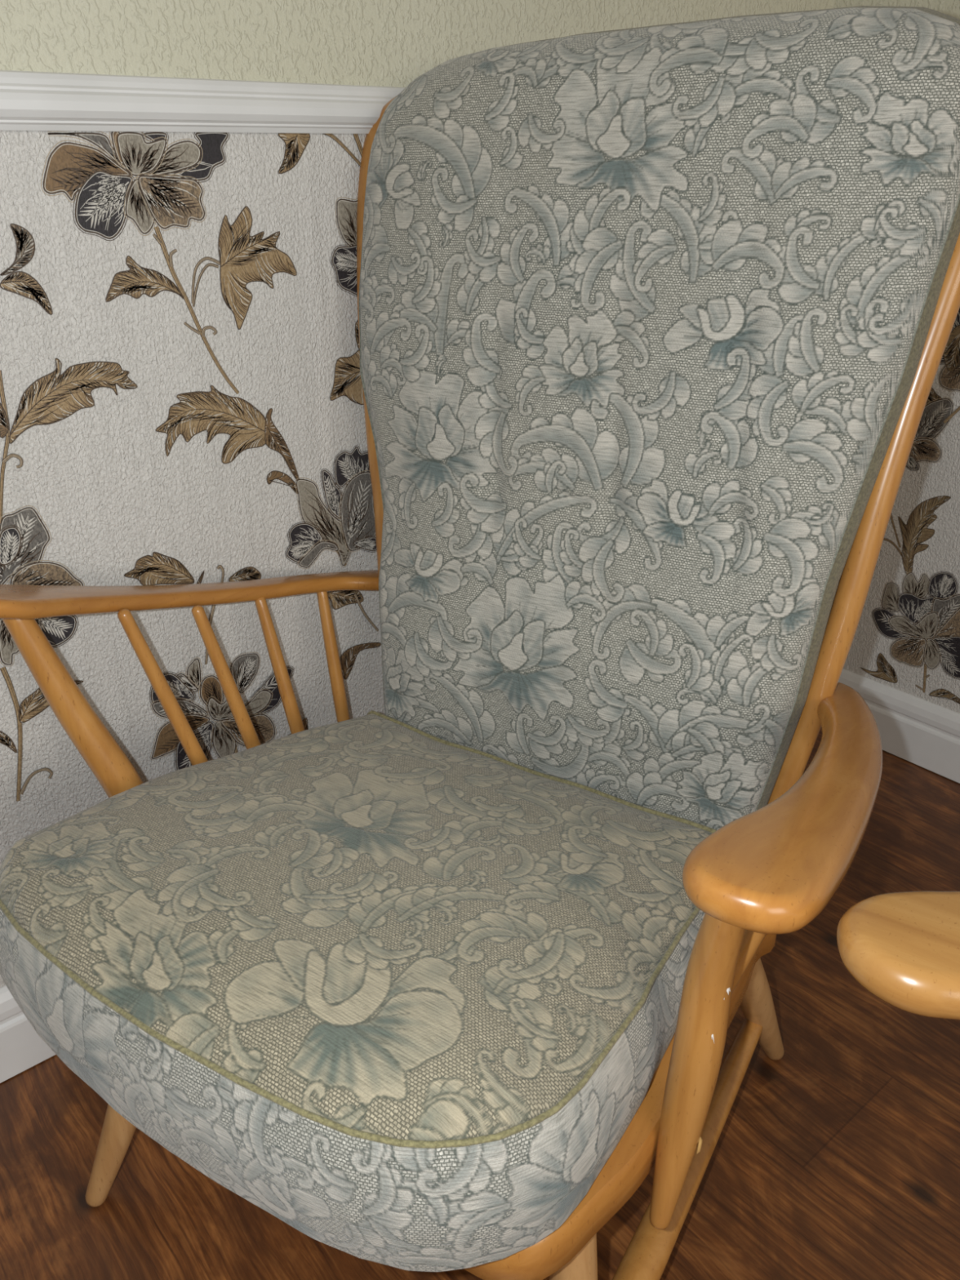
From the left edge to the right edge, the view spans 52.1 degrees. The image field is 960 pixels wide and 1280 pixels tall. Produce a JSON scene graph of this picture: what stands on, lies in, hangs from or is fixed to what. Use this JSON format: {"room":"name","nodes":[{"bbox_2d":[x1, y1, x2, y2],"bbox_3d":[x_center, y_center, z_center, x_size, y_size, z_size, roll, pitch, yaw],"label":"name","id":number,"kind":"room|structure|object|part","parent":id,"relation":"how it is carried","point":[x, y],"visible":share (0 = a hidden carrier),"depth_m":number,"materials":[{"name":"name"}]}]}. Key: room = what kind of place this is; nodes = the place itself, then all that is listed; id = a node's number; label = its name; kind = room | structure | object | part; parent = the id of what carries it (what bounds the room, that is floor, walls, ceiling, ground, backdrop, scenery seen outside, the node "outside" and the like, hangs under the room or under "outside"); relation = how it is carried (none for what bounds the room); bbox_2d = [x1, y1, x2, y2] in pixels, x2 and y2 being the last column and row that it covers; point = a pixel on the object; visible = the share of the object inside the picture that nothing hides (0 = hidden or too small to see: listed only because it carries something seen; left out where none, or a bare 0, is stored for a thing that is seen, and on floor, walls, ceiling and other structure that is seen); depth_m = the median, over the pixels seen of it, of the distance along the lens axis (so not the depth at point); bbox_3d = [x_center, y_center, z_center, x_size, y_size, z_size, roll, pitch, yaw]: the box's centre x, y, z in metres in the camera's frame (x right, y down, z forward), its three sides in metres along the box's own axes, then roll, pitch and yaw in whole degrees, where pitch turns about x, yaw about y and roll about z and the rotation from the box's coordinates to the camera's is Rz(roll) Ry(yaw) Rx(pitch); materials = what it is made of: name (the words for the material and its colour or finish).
{"room":"living room","nodes":[
{"label":"living room","id":0,"kind":"room"},
{"bbox_2d":[0,0,834,987],"bbox_3d":[-0.939,-0.423,0.564,3.829,2.350,0.104,-20,31,-35],"label":"wall","id":1,"kind":"structure","parent":0,"point":[181,394],"depth_m":1.11,"materials":[{"name":"white paper"}]},
{"bbox_2d":[0,985,56,1083],"bbox_3d":[-0.884,0.597,1.002,3.829,0.125,0.017,-20,31,-35],"label":"baseboard","id":2,"kind":"structure","parent":1,"relation":"attached to","point":[21,1048],"depth_m":1.22,"materials":[{"name":"white paint"}]},
{"bbox_2d":[0,70,405,133],"bbox_3d":[-0.900,-0.325,0.560,3.829,0.049,0.022,-20,31,-35],"label":"trim","id":3,"kind":"structure","parent":1,"relation":"attached to","point":[46,101],"depth_m":0.99,"materials":[{"name":"white paint"}]},
{"bbox_2d":[0,726,959,1279],"bbox_3d":[0.127,1.192,-0.077,3.829,0.050,3.200,-20,31,-35],"label":"floor","id":4,"kind":"structure","parent":0,"point":[837,1157],"depth_m":1.11,"materials":[{"name":"brown wood"}]},
{"bbox_2d":[0,5,959,1279],"bbox_3d":[-0.018,0.047,0.941,0.777,1.151,0.789,15,30,30],"label":"armchair","id":5,"kind":"object","parent":4,"relation":"on","point":[655,323],"visible":1,"depth_m":0.89,"materials":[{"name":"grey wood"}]},
{"bbox_3d":[-0.394,0.148,1.025,0.118,0.408,0.043,2,26,7],"label":"arm post","id":6,"kind":"part","parent":5,"relation":"part of","materials":[{"name":"brown wood"}]},
{"bbox_3d":[-0.368,0.479,1.030,0.139,0.305,0.039,-6,26,-10],"label":"leg","id":7,"kind":"part","parent":5,"relation":"part of","materials":[{"name":"brown wood"}]},
{"bbox_3d":[-0.299,-0.063,1.084,0.098,0.184,0.583,17,31,33],"label":"arm","id":8,"kind":"part","parent":5,"relation":"part of","materials":[{"name":"brown wood"}]},
{"bbox_2d":[0,713,712,1140],"bbox_3d":[-0.107,0.204,0.907,0.567,0.078,0.494,15,30,30],"label":"seat cushion","id":9,"kind":"object","parent":5,"relation":"on","point":[370,926],"depth_m":0.80,"materials":[{"name":"grey fabric"}]},
{"bbox_3d":[0.077,0.575,0.812,0.039,0.304,0.075,-4,26,-6],"label":"leg","id":10,"kind":"part","parent":5,"relation":"part of","materials":[{"name":"brown wood"}]},
{"bbox_3d":[-0.056,0.317,0.992,0.579,0.044,0.472,15,30,30],"label":"seat frame","id":11,"kind":"part","parent":5,"relation":"part of","materials":[{"name":"brown wood"}]},
{"bbox_2d":[360,7,959,830],"bbox_3d":[0.110,-0.200,1.034,0.633,0.783,0.233,15,30,30],"label":"cushion","id":12,"kind":"object","parent":5,"relation":"on","point":[656,322],"depth_m":0.95,"materials":[{"name":"grey fabric"}]},
{"bbox_3d":[0.165,0.309,0.732,0.054,0.365,0.056,15,30,30],"label":"arm post","id":13,"kind":"part","parent":5,"relation":"part of","materials":[{"name":"brown wood"}]},
{"bbox_3d":[0.319,0.419,1.127,0.039,0.305,0.185,19,32,36],"label":"leg","id":14,"kind":"part","parent":5,"relation":"part of","materials":[{"name":"brown wood"}]},
{"bbox_3d":[0.277,0.112,0.803,0.095,0.126,0.506,12,29,26],"label":"arm","id":15,"kind":"part","parent":5,"relation":"part of","materials":[{"name":"brown wood"}]},
{"bbox_2d":[836,890,959,1020],"bbox_3d":[0.501,0.455,0.681,0.514,0.624,0.384,15,30,30],"label":"armchair","id":16,"kind":"object","parent":4,"relation":"on","point":[903,948],"visible":1,"depth_m":0.56,"materials":[{"name":"brown wood"}]},
{"bbox_2d":[832,0,959,713],"bbox_3d":[1.624,-0.450,0.520,0.101,2.350,3.200,-20,31,-35],"label":"wall","id":17,"kind":"structure","parent":0,"point":[906,639],"depth_m":1.74,"materials":[{"name":"white paper"}]},
{"bbox_2d":[838,668,959,783],"bbox_3d":[1.604,0.571,0.959,0.017,0.125,3.183,-20,31,-35],"label":"baseboard","id":18,"kind":"structure","parent":17,"relation":"attached to","point":[925,734],"depth_m":1.83,"materials":[{"name":"white paint"}]}
]}

